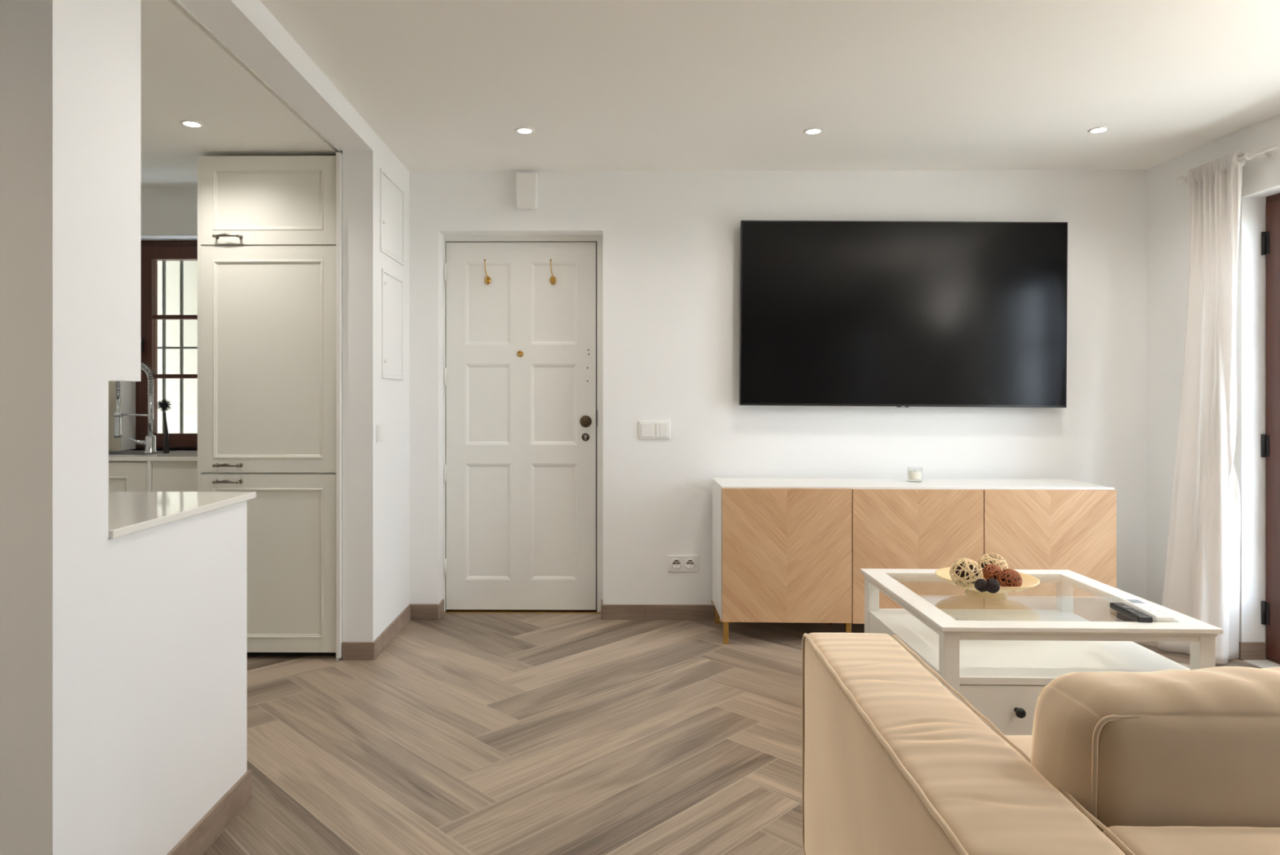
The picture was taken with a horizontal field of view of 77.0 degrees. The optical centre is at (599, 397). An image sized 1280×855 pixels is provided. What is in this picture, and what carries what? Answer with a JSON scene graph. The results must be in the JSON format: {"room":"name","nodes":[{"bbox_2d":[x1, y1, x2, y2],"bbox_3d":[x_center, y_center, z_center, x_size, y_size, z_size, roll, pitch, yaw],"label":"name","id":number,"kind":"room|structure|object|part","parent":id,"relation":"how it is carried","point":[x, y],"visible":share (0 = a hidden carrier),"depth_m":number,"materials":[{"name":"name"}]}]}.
{"room":"living room","nodes":[
{"label":"living room","id":0,"kind":"room"},
{"bbox_2d":[0,0,108,854],"bbox_3d":[-2.200,-0.013,1.583,2.373,2.326,0.167,0,0,1],"label":"wall pillar","id":1,"kind":"structure","parent":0,"point":[54,54],"depth_m":1.49,"materials":[{"name":"paint"}]},
{"bbox_2d":[108,0,141,381],"bbox_3d":[-2.199,-0.606,1.724,2.373,1.140,0.115,0,0,1],"label":"wall","id":2,"kind":"structure","parent":0,"point":[124,15],"depth_m":1.71,"materials":[{"name":"paint"}]},
{"bbox_2d":[141,0,338,187],"bbox_3d":[-2.275,-1.190,2.855,2.201,0.211,2.670,0,0,1],"label":"ceiling","id":3,"kind":"structure","parent":0,"point":[187,74],"depth_m":3.01,"materials":[{"name":"paint"}]},
{"bbox_2d":[179,120,204,128],"bbox_3d":[-1.615,-1.083,3.182,0.086,0.004,0.086,0,0,1],"label":"recessed light","id":4,"kind":"object","parent":3,"relation":"in","point":[189,123],"visible":1,"depth_m":3.18,"materials":[{"name":"white plastic"}]},
{"bbox_2d":[172,0,342,154],"bbox_3d":[-1.160,-1.099,2.926,0.026,0.033,2.308,0,0,1],"label":"track","id":5,"kind":"object","parent":3,"relation":"attached to","point":[176,2],"visible":0.28,"depth_m":2.65,"materials":[{"name":"white paint"}]},
{"bbox_2d":[335,152,342,662],"bbox_3d":[-1.141,0.039,3.783,0.020,2.222,0.575,0,0,1],"label":"wall","id":6,"kind":"structure","parent":5,"relation":"hanging from","point":[339,155],"depth_m":3.51,"materials":[{"name":"white paint"}]},
{"bbox_2d":[108,130,408,854],"bbox_3d":[-1.069,-0.013,2.918,0.134,2.326,2.523,0,0,1],"label":"wall","id":7,"kind":"structure","parent":0,"point":[177,589],"depth_m":2.13,"materials":[{"name":"paint"}]},
{"bbox_2d":[166,768,251,854],"bbox_3d":[-1.055,1.107,1.901,0.110,0.085,0.804,0,0,1],"label":"baseboard","id":8,"kind":"structure","parent":7,"relation":"attached to","point":[215,821],"depth_m":2.10,"materials":[{"name":"brown wood"}]},
{"bbox_2d":[342,641,374,659],"bbox_3d":[-1.058,1.111,3.524,0.144,0.078,0.010,0,0,1],"label":"baseboard","id":9,"kind":"object","parent":7,"relation":"attached to","point":[350,650],"visible":1,"depth_m":3.52,"materials":[{"name":"brown wood"}]},
{"bbox_2d":[376,423,382,442],"bbox_3d":[-0.989,0.159,3.616,0.013,0.080,0.080,0,0,1],"label":"light switch","id":10,"kind":"object","parent":7,"relation":"attached to","point":[379,427],"visible":1,"depth_m":3.59,"materials":[{"name":"white plastic"}]},
{"bbox_2d":[379,168,404,265],"bbox_3d":[-0.988,-0.853,3.839,0.012,0.375,0.405,0,0,1],"label":"access panel","id":11,"kind":"object","parent":7,"relation":"attached to","point":[391,199],"visible":1,"depth_m":3.82,"materials":[{"name":"paint"}]},
{"bbox_2d":[381,268,403,379],"bbox_3d":[-0.988,-0.340,3.845,0.012,0.500,0.366,0,0,1],"label":"access panel","id":12,"kind":"object","parent":7,"relation":"attached to","point":[392,290],"visible":1,"depth_m":3.83,"materials":[{"name":"paint"}]},
{"bbox_2d":[373,604,410,658],"bbox_3d":[-0.988,1.111,3.849,0.010,0.078,0.640,0,0,1],"label":"baseboard","id":13,"kind":"structure","parent":7,"relation":"attached to","point":[381,642],"depth_m":3.81,"materials":[{"name":"brown wood"}]},
{"bbox_2d":[177,0,373,151],"bbox_3d":[-1.076,-1.131,2.651,0.145,0.091,1.758,0,0,1],"label":"wall header","id":14,"kind":"structure","parent":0,"point":[247,28],"depth_m":2.67,"materials":[{"name":"paint"}]},
{"bbox_2d":[120,169,1146,619],"bbox_3d":[-0.269,-0.038,4.308,6.187,2.376,0.330,0,0,1],"label":"wall","id":15,"kind":"structure","parent":0,"point":[672,238],"depth_m":4.17,"materials":[{"name":"paint"}]},
{"bbox_2d":[108,381,120,450],"bbox_3d":[-2.922,-0.013,4.163,0.883,0.573,0.006,0,0,1],"label":"backsplash","id":16,"kind":"structure","parent":15,"relation":"attached to","point":[114,443],"depth_m":4.16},
{"bbox_2d":[135,240,197,448],"bbox_3d":[-2.136,-0.283,4.290,0.687,1.112,0.137,0,0,1],"label":"window","id":17,"kind":"structure","parent":15,"relation":"in","point":[152,251],"depth_m":4.28,"materials":[{"name":"brown wood"}]},
{"bbox_3d":[-2.443,-0.258,4.252,0.030,0.120,0.055,0,0,0],"label":"handle","id":18,"kind":"part","parent":17,"relation":"part of","materials":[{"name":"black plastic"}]},
{"bbox_2d":[162,260,165,315],"bbox_3d":[-2.421,-0.610,4.471,0.014,0.299,0.014,0,0,1],"label":"bar","id":19,"kind":"object","parent":17,"relation":"attached to","point":[163,261],"depth_m":4.46,"materials":[{"name":"paint"}]},
{"bbox_2d":[162,377,165,399],"bbox_3d":[-2.421,-0.048,4.471,0.014,0.118,0.014,0,0,1],"label":"bar","id":20,"kind":"object","parent":17,"relation":"attached to","point":[163,379],"depth_m":4.46,"materials":[{"name":"paint"}]},
{"bbox_2d":[157,320,197,373],"bbox_3d":[-2.346,-0.282,4.471,0.219,0.295,0.014,0,0,1],"label":"bar","id":21,"kind":"object","parent":17,"relation":"attached to","point":[181,347],"depth_m":4.46,"materials":[{"name":"paint"}]},
{"bbox_2d":[179,260,183,315],"bbox_3d":[-2.323,-0.610,4.470,0.018,0.299,0.014,0,0,1],"label":"bar","id":22,"kind":"object","parent":17,"relation":"attached to","point":[181,262],"depth_m":4.46,"materials":[{"name":"paint"}]},
{"bbox_2d":[179,377,183,433],"bbox_3d":[-2.323,0.045,4.470,0.018,0.304,0.014,0,0,1],"label":"bar","id":23,"kind":"object","parent":17,"relation":"attached to","point":[181,380],"depth_m":4.46,"materials":[{"name":"paint"}]},
{"bbox_2d":[410,604,438,618],"bbox_3d":[-0.915,1.111,4.173,0.152,0.078,0.010,0,0,1],"label":"baseboard","id":24,"kind":"structure","parent":15,"relation":"attached to","point":[417,611],"depth_m":4.17,"materials":[{"name":"brown wood"}]},
{"bbox_2d":[438,599,444,618],"bbox_3d":[-0.833,1.111,4.222,0.010,0.078,0.110,0,0,1],"label":"baseboard reveal","id":25,"kind":"structure","parent":15,"relation":"attached to","point":[441,605],"depth_m":4.20,"materials":[{"name":"brown wood"}]},
{"bbox_2d":[443,235,603,613],"bbox_3d":[-0.416,0.141,4.354,0.869,2.018,0.120,0,0,1],"label":"door","id":26,"kind":"structure","parent":15,"relation":"in","point":[523,368],"depth_m":4.32,"materials":[{"name":"paint"}]},
{"bbox_2d":[484,259,490,284],"bbox_3d":[-0.602,-0.671,4.295,0.036,0.133,0.042,0,0,1],"label":"coat hook","id":27,"kind":"object","parent":26,"relation":"attached to","point":[487,279],"visible":1,"depth_m":4.30,"materials":[{"name":"gold metal"}]},
{"bbox_3d":[-0.600,0.666,4.329,0.210,0.588,0.009,0,0,0],"label":"panel","id":28,"kind":"part","parent":26,"relation":"part of","materials":[{"name":"paint"}]},
{"bbox_3d":[-0.600,0.036,4.329,0.210,0.399,0.009,0,0,0],"label":"panel","id":29,"kind":"part","parent":26,"relation":"part of","materials":[{"name":"paint"}]},
{"bbox_3d":[-0.600,-0.506,4.329,0.210,0.407,0.009,0,0,0],"label":"panel","id":30,"kind":"part","parent":26,"relation":"part of","materials":[{"name":"paint"}]},
{"bbox_2d":[549,259,555,284],"bbox_3d":[-0.251,-0.671,4.292,0.036,0.133,0.042,0,0,1],"label":"coat hook","id":31,"kind":"object","parent":26,"relation":"attached to","point":[553,279],"visible":1,"depth_m":4.30,"materials":[{"name":"gold metal"}]},
{"bbox_3d":[-0.246,0.666,4.326,0.213,0.588,0.009,0,0,0],"label":"panel","id":32,"kind":"part","parent":26,"relation":"part of","materials":[{"name":"paint"}]},
{"bbox_3d":[-0.246,0.036,4.326,0.213,0.399,0.009,0,0,0],"label":"panel","id":33,"kind":"part","parent":26,"relation":"part of","materials":[{"name":"paint"}]},
{"bbox_3d":[-0.246,-0.506,4.326,0.213,0.407,0.009,0,0,0],"label":"panel","id":34,"kind":"part","parent":26,"relation":"part of","materials":[{"name":"paint"}]},
{"bbox_3d":[-0.075,0.127,4.301,0.064,0.064,0.020,0,0,0],"label":"lock knob","id":35,"kind":"part","parent":26,"relation":"part of","materials":[{"name":"brown metal"}]},
{"bbox_3d":[-0.076,0.211,4.307,0.042,0.042,0.008,0,0,0],"label":"keyhole plate","id":36,"kind":"part","parent":26,"relation":"part of","materials":[{"name":"brown metal"}]},
{"bbox_2d":[515,172,537,208],"bbox_3d":[-0.378,-1.067,4.150,0.105,0.181,0.046,0,0,1],"label":"junction box","id":37,"kind":"object","parent":15,"relation":"attached to","point":[526,182],"visible":1,"depth_m":4.13,"materials":[{"name":"white plastic"}]},
{"bbox_2d":[600,599,603,619],"bbox_3d":[0.012,1.111,4.215,0.010,0.078,0.110,0,0,1],"label":"baseboard","id":38,"kind":"structure","parent":15,"relation":"attached to","point":[602,600],"depth_m":4.16,"materials":[{"name":"brown wood"}]},
{"bbox_2d":[639,421,670,439],"bbox_3d":[0.285,0.168,4.160,0.161,0.093,0.014,0,0,1],"label":"light switch","id":39,"kind":"object","parent":15,"relation":"attached to","point":[647,429],"visible":1,"depth_m":4.15,"materials":[{"name":"white plastic"}]},
{"bbox_2d":[667,555,697,571],"bbox_3d":[0.432,0.859,4.160,0.158,0.085,0.012,0,0,1],"label":"power socket","id":40,"kind":"object","parent":15,"relation":"attached to","point":[675,562],"visible":1,"depth_m":4.16,"materials":[{"name":"white plastic"}]},
{"bbox_2d":[603,604,1136,621],"bbox_3d":[1.420,1.111,4.153,2.805,0.078,0.010,0,0,1],"label":"baseboard","id":41,"kind":"structure","parent":15,"relation":"attached to","point":[611,611],"depth_m":4.16,"materials":[{"name":"brown wood"}]},
{"bbox_2d":[738,220,1067,407],"bbox_3d":[1.547,-0.425,4.119,1.658,0.947,0.073,0,0,1],"label":"television","id":42,"kind":"object","parent":15,"relation":"attached to","point":[833,313],"visible":1,"depth_m":4.08,"materials":[{"name":"black plastic"}]},
{"bbox_2d":[202,611,1260,854],"bbox_3d":[-0.125,1.180,0.761,6.537,0.060,7.520,0,0,1],"label":"floor","id":43,"kind":"structure","parent":0,"point":[468,733],"depth_m":2.67,"materials":[{"name":"wood"}]},
{"bbox_2d":[108,461,197,491],"bbox_3d":[-2.568,0.723,3.938,1.596,0.855,0.430,0,0,1],"label":"base cabinet","id":44,"kind":"object","parent":43,"relation":"on","point":[123,476],"visible":0.14,"depth_m":3.73,"materials":[{"name":"paint"}]},
{"bbox_3d":[-2.370,0.688,3.738,0.330,0.610,0.006,0,0,0],"label":"panel","id":45,"kind":"part","parent":44,"relation":"part of","materials":[{"name":"paint"}]},
{"bbox_3d":[-2.348,0.682,3.738,0.500,0.765,0.024,0,0,0],"label":"cabinet door","id":46,"kind":"part","parent":44,"relation":"part of","materials":[{"name":"paint"}]},
{"bbox_2d":[108,448,197,461],"bbox_3d":[-2.567,0.283,4.008,1.596,0.020,0.570,0,0,1],"label":"countertop","id":47,"kind":"structure","parent":44,"relation":"on","point":[177,455],"depth_m":3.72,"materials":[{"name":"white stone"}]},
{"bbox_2d":[113,362,157,453],"bbox_3d":[-2.312,0.044,3.996,0.213,0.457,0.062,0,0,-4],"label":"tap","id":48,"kind":"object","parent":47,"relation":"on","point":[149,442],"visible":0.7,"depth_m":3.99,"materials":[{"name":"silver metal"}]},
{"bbox_3d":[-2.328,0.083,4.000,0.184,0.024,0.040,0,0,0],"label":"holder arm","id":49,"kind":"part","parent":48,"relation":"part of","materials":[{"name":"silver metal"}]},
{"bbox_3d":[-2.290,0.216,3.980,0.081,0.049,0.026,0,0,-24],"label":"lever","id":50,"kind":"part","parent":48,"relation":"part of","materials":[{"name":"silver metal"}]},
{"bbox_2d":[108,450,175,454],"bbox_3d":[-2.541,0.360,3.962,0.750,0.180,0.280,0,0,1],"label":"sink","id":51,"kind":"object","parent":47,"relation":"in","point":[110,452],"visible":0.16,"depth_m":4.09,"materials":[{"name":"metal"}]},
{"bbox_2d":[155,398,171,453],"bbox_3d":[-2.140,0.140,3.949,0.067,0.270,0.068,0,0,1],"label":"dish brush","id":52,"kind":"object","parent":47,"relation":"on","point":[164,404],"visible":1,"depth_m":3.94,"materials":[{"name":"black plastic"}]},
{"bbox_3d":[-2.131,0.173,3.949,0.029,0.202,0.028,0,0,0],"label":"handle","id":53,"kind":"part","parent":52,"relation":"part of","materials":[{"name":"black plastic"}]},
{"bbox_3d":[-1.925,0.680,3.741,0.308,0.770,0.021,0,0,0],"label":"filler panel","id":54,"kind":"part","parent":44,"relation":"part of","materials":[{"name":"paint"}]},
{"bbox_2d":[197,155,336,654],"bbox_3d":[-1.463,0.043,3.820,0.612,2.214,0.656,0,0,1],"label":"tall cabinet","id":55,"kind":"object","parent":43,"relation":"on","point":[267,224],"visible":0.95,"depth_m":3.54,"materials":[{"name":"paint"}]},
{"bbox_3d":[-1.631,-0.707,3.514,0.122,0.019,0.041,0,0,0],"label":"handle","id":56,"kind":"part","parent":55,"relation":"part of","materials":[{"name":"grey metal"}]},
{"bbox_3d":[-1.631,0.295,3.514,0.122,0.019,0.041,0,0,0],"label":"handle","id":57,"kind":"part","parent":55,"relation":"part of","materials":[{"name":"grey metal"}]},
{"bbox_3d":[-1.631,0.367,3.514,0.122,0.019,0.041,0,0,0],"label":"handle","id":58,"kind":"part","parent":55,"relation":"part of","materials":[{"name":"grey metal"}]},
{"bbox_3d":[-1.459,-0.869,3.542,0.598,0.389,0.024,0,0,0],"label":"cabinet door","id":59,"kind":"part","parent":55,"relation":"part of","materials":[{"name":"paint"}]},
{"bbox_3d":[-1.459,-0.169,3.542,0.598,0.996,0.024,0,0,0],"label":"cabinet door","id":60,"kind":"part","parent":55,"relation":"part of","materials":[{"name":"paint"}]},
{"bbox_3d":[-1.459,0.728,3.542,0.598,0.782,0.024,0,0,0],"label":"cabinet door","id":61,"kind":"part","parent":55,"relation":"part of","materials":[{"name":"paint"}]},
{"bbox_3d":[-1.459,-0.870,3.542,0.453,0.234,0.006,0,0,0],"label":"panel","id":62,"kind":"part","parent":55,"relation":"part of","materials":[{"name":"paint"}]},
{"bbox_3d":[-1.459,-0.169,3.542,0.453,0.838,0.006,0,0,0],"label":"panel","id":63,"kind":"part","parent":55,"relation":"part of","materials":[{"name":"paint"}]},
{"bbox_3d":[-1.459,0.728,3.542,0.453,0.625,0.006,0,0,0],"label":"panel","id":64,"kind":"part","parent":55,"relation":"part of","materials":[{"name":"paint"}]},
{"bbox_2d":[711,477,1116,643],"bbox_3d":[1.474,0.782,3.906,1.818,0.737,0.405,0,0,2],"label":"sideboard","id":65,"kind":"object","parent":43,"relation":"on","point":[796,550],"visible":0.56,"depth_m":3.71,"materials":[{"name":"white paint"}]},
{"bbox_3d":[0.601,1.096,4.104,0.060,0.108,0.050,0,0,2],"label":"leg","id":66,"kind":"part","parent":65,"relation":"part of","materials":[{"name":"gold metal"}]},
{"bbox_3d":[0.591,1.096,3.764,0.060,0.108,0.050,0,0,2],"label":"leg","id":67,"kind":"part","parent":65,"relation":"part of","materials":[{"name":"gold metal"}]},
{"bbox_3d":[0.868,0.732,3.730,0.597,0.621,0.018,0,0,2],"label":"cabinet door","id":68,"kind":"part","parent":65,"relation":"part of","materials":[{"name":"brown wood"}]},
{"bbox_3d":[1.159,1.096,3.748,0.060,0.108,0.050,0,0,2],"label":"leg","id":69,"kind":"part","parent":65,"relation":"part of","materials":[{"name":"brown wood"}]},
{"bbox_2d":[906,466,921,479],"bbox_3d":[1.553,0.378,3.958,0.070,0.070,0.070,0,0,1],"label":"candle","id":70,"kind":"object","parent":65,"relation":"on","point":[912,474],"visible":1,"depth_m":3.93,"materials":[{"name":"white wax"}]},
{"bbox_3d":[1.469,0.734,3.712,0.597,0.621,0.018,0,0,2],"label":"cabinet door","id":71,"kind":"part","parent":65,"relation":"part of","materials":[{"name":"brown wood"}]},
{"bbox_3d":[2.069,0.734,3.695,0.597,0.621,0.018,0,0,2],"label":"cabinet door","id":72,"kind":"part","parent":65,"relation":"part of","materials":[{"name":"brown wood"}]},
{"bbox_2d":[801,632,1279,854],"bbox_3d":[1.395,0.772,1.351,1.887,0.755,1.037,0,0,3],"label":"sofa","id":73,"kind":"object","parent":43,"relation":"on","point":[1165,762],"visible":1,"depth_m":1.12,"materials":[{"name":"beige leather"}]},
{"bbox_3d":[0.563,0.815,1.387,0.222,0.548,1.037,0,0,2],"label":"arm","id":74,"kind":"part","parent":73,"relation":"part of","materials":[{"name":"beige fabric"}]},
{"bbox_2d":[999,734,1031,762],"bbox_3d":[1.031,0.805,1.428,0.747,0.171,0.674,0,0,2],"label":"seat cushion","id":75,"kind":"object","parent":73,"relation":"on","point":[1023,741],"depth_m":1.69,"materials":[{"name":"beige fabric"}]},
{"bbox_2d":[1029,666,1279,831],"bbox_3d":[1.021,0.589,1.152,0.762,0.389,0.218,0,-4,2],"label":"cushion","id":76,"kind":"object","parent":73,"relation":"on","point":[1198,747],"depth_m":1.09,"materials":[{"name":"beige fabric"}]},
{"bbox_3d":[1.377,0.804,0.949,1.475,0.514,0.170,0,0,2],"label":"frame","id":77,"kind":"part","parent":73,"relation":"part of","materials":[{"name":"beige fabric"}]},
{"bbox_2d":[860,568,1222,734],"bbox_3d":[1.405,0.908,2.714,0.800,0.484,0.816,0,0,2],"label":"coffee table","id":78,"kind":"object","parent":43,"relation":"on","point":[1000,660],"visible":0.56,"depth_m":2.47,"materials":[{"name":"paint"}]},
{"bbox_3d":[1.049,0.920,3.098,0.044,0.460,0.044,0,0,2],"label":"leg","id":79,"kind":"part","parent":78,"relation":"part of","materials":[{"name":"paint"}]},
{"bbox_3d":[1.029,0.920,2.366,0.044,0.460,0.044,0,0,2],"label":"leg","id":80,"kind":"part","parent":78,"relation":"part of","materials":[{"name":"paint"}]},
{"bbox_2d":[934,566,1039,598],"bbox_3d":[1.317,0.637,2.736,0.322,0.060,0.322,0,0,1],"label":"shallow bowl","id":81,"kind":"object","parent":78,"relation":"on","point":[1028,581],"visible":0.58,"depth_m":2.69,"materials":[{"name":"beige ceramic"}]},
{"bbox_2d":[949,557,982,589],"bbox_3d":[1.208,0.579,2.649,0.100,0.101,0.101,0,0,1],"label":"ball","id":82,"kind":"object","parent":81,"relation":"in","point":[966,571],"visible":0.94,"depth_m":2.62,"materials":[{"name":"beige wicker"}]},
{"bbox_2d":[974,577,987,591],"bbox_3d":[1.225,0.601,2.574,0.043,0.043,0.043,0,0,1],"label":"ball","id":83,"kind":"object","parent":81,"relation":"in","point":[980,584],"visible":1,"depth_m":2.56,"materials":[{"name":"black"}]},
{"bbox_2d":[982,563,1001,581],"bbox_3d":[1.296,0.579,2.649,0.060,0.061,0.060,0,0,1],"label":"twine ball","id":84,"kind":"object","parent":81,"relation":"in","point":[989,571],"visible":0.8,"depth_m":2.63,"materials":[{"name":"brown fabric"}]},
{"bbox_2d":[977,552,1008,579],"bbox_3d":[1.344,0.581,2.748,0.097,0.098,0.098,0,0,1],"label":"ball","id":85,"kind":"object","parent":81,"relation":"in","point":[988,559],"visible":0.52,"depth_m":2.73,"materials":[{"name":"beige wicker"}]},
{"bbox_2d":[986,577,999,593],"bbox_3d":[1.252,0.600,2.564,0.046,0.047,0.047,0,0,1],"label":"seed pod","id":86,"kind":"object","parent":81,"relation":"in","point":[993,585],"visible":0.97,"depth_m":2.55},
{"bbox_2d":[997,568,1022,591],"bbox_3d":[1.337,0.594,2.618,0.072,0.072,0.073,0,0,1],"label":"twine ball","id":87,"kind":"object","parent":81,"relation":"in","point":[1010,578],"visible":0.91,"depth_m":2.60,"materials":[{"name":"brown fabric"}]},
{"bbox_3d":[1.395,0.923,2.349,0.684,0.164,0.018,0,0,2],"label":"drawer","id":88,"kind":"part","parent":78,"relation":"part of","materials":[{"name":"paint"}]},
{"bbox_3d":[1.216,0.911,2.328,0.029,0.029,0.034,0,0,2],"label":"knob","id":89,"kind":"part","parent":78,"relation":"part of","materials":[{"name":"black plastic"}]},
{"bbox_2d":[869,608,1190,684],"bbox_3d":[1.405,0.827,2.722,0.764,0.020,0.768,0,0,2],"label":"shelf","id":90,"kind":"object","parent":78,"relation":"attached to","point":[981,662],"depth_m":2.57,"materials":[{"name":"paint"}]},
{"bbox_3d":[1.405,0.677,2.722,0.800,0.024,0.800,0,0,2],"label":"frame","id":91,"kind":"part","parent":78,"relation":"part of","materials":[{"name":"paint"}]},
{"bbox_3d":[1.781,0.920,3.078,0.044,0.460,0.044,0,0,2],"label":"leg","id":92,"kind":"part","parent":78,"relation":"part of","materials":[{"name":"paint"}]},
{"bbox_2d":[1109,602,1152,622],"bbox_3d":[1.627,0.657,2.462,0.042,0.020,0.170,0,0,7],"label":"remote control","id":93,"kind":"object","parent":78,"relation":"on","point":[1131,612],"visible":1,"depth_m":2.44,"materials":[{"name":"black plastic"}]},
{"bbox_2d":[1120,598,1174,621],"bbox_3d":[1.698,0.657,2.494,0.052,0.018,0.222,0,0,9],"label":"remote control","id":94,"kind":"object","parent":78,"relation":"on","point":[1157,615],"visible":0.98,"depth_m":2.46,"materials":[{"name":"white plastic"}]},
{"bbox_3d":[1.761,0.920,2.346,0.044,0.460,0.044,0,0,2],"label":"leg","id":95,"kind":"part","parent":78,"relation":"part of","materials":[{"name":"paint"}]},
{"bbox_3d":[-1.397,0.721,1.972,0.571,0.858,0.621,0,0,1],"label":"cabinet","id":96,"kind":"object","parent":43,"relation":"on","visible":0},
{"bbox_2d":[108,491,256,538],"bbox_3d":[-1.352,0.282,1.999,0.702,0.018,0.677,0,0,1],"label":"countertop","id":97,"kind":"structure","parent":96,"relation":"on","point":[129,512],"depth_m":2.04,"materials":[{"name":"white stone"}]},
{"bbox_2d":[259,0,1279,171],"bbox_3d":[0.840,-1.236,0.603,4.004,0.120,7.220,0,0,1],"label":"ceiling","id":98,"kind":"structure","parent":0,"point":[445,85],"depth_m":2.96,"materials":[{"name":"paint"}]},
{"bbox_2d":[515,127,534,134],"bbox_3d":[-0.330,-1.174,3.535,0.086,0.004,0.086,0,0,1],"label":"recessed light","id":99,"kind":"object","parent":98,"relation":"in","point":[525,131],"visible":1,"depth_m":3.53,"materials":[{"name":"white plastic"}]},
{"bbox_2d":[803,127,823,134],"bbox_3d":[0.943,-1.174,3.543,0.086,0.004,0.086,0,0,1],"label":"recessed light","id":100,"kind":"object","parent":98,"relation":"in","point":[815,131],"visible":1,"depth_m":3.54,"materials":[{"name":"white plastic"}]},
{"bbox_2d":[1087,126,1110,133],"bbox_3d":[2.192,-1.174,3.527,0.086,0.004,0.086,0,0,1],"label":"recessed light","id":101,"kind":"object","parent":98,"relation":"in","point":[1100,129],"visible":1,"depth_m":3.52,"materials":[{"name":"white plastic"}]},
{"bbox_2d":[1146,113,1279,659],"bbox_3d":[2.943,-0.038,0.709,0.300,2.376,7.470,0,0,1],"label":"wall","id":102,"kind":"structure","parent":0,"point":[1167,201],"depth_m":3.73,"materials":[{"name":"paint"}]},
{"bbox_2d":[1152,619,1239,659],"bbox_3d":[2.816,1.111,3.831,0.010,0.078,0.610,0,0,1],"label":"baseboard","id":103,"kind":"structure","parent":102,"relation":"attached to","point":[1153,620],"depth_m":3.53,"materials":[{"name":"brown wood"}]},
{"bbox_2d":[1176,141,1279,186],"bbox_3d":[2.759,-1.016,2.906,0.108,0.044,1.774,0,0,1],"label":"curtain rod","id":104,"kind":"object","parent":102,"relation":"attached to","point":[1268,155],"visible":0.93,"depth_m":3.37,"materials":[{"name":"white paint"}]},
{"bbox_2d":[1156,151,1245,663],"bbox_3d":[2.667,0.044,3.578,0.273,2.188,0.308,0,0,1],"label":"curtain","id":105,"kind":"object","parent":104,"relation":"hanging from","point":[1202,577],"visible":0.98,"depth_m":3.52,"materials":[{"name":"fabric"}]},
{"bbox_2d":[1240,641,1266,660],"bbox_3d":[2.862,1.111,3.520,0.108,0.078,0.010,0,0,1],"label":"baseboard","id":106,"kind":"structure","parent":102,"relation":"in","point":[1248,650],"depth_m":3.52,"materials":[{"name":"brown wood"}]},
{"bbox_2d":[1243,659,1279,667],"bbox_3d":[2.987,1.173,2.904,0.350,0.054,1.218,0,0,1],"label":"sill","id":107,"kind":"structure","parent":102,"relation":"attached to","point":[1260,663],"depth_m":3.46,"materials":[{"name":"white stone"}]},
{"bbox_2d":[1261,192,1279,664],"bbox_3d":[2.922,0.133,2.910,0.130,2.026,1.230,0,0,1],"label":"door","id":108,"kind":"structure","parent":102,"relation":"in","point":[1270,239],"depth_m":3.48,"materials":[{"name":"brown wood"}]},
{"label":"outside","id":109,"kind":"structure","parent":0,"visible":0},
{"bbox_2d":[156,260,197,433],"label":"window","id":110,"kind":"structure","parent":109,"point":[172,267],"depth_m":5.22,"materials":[{"name":"glass"}]}
]}

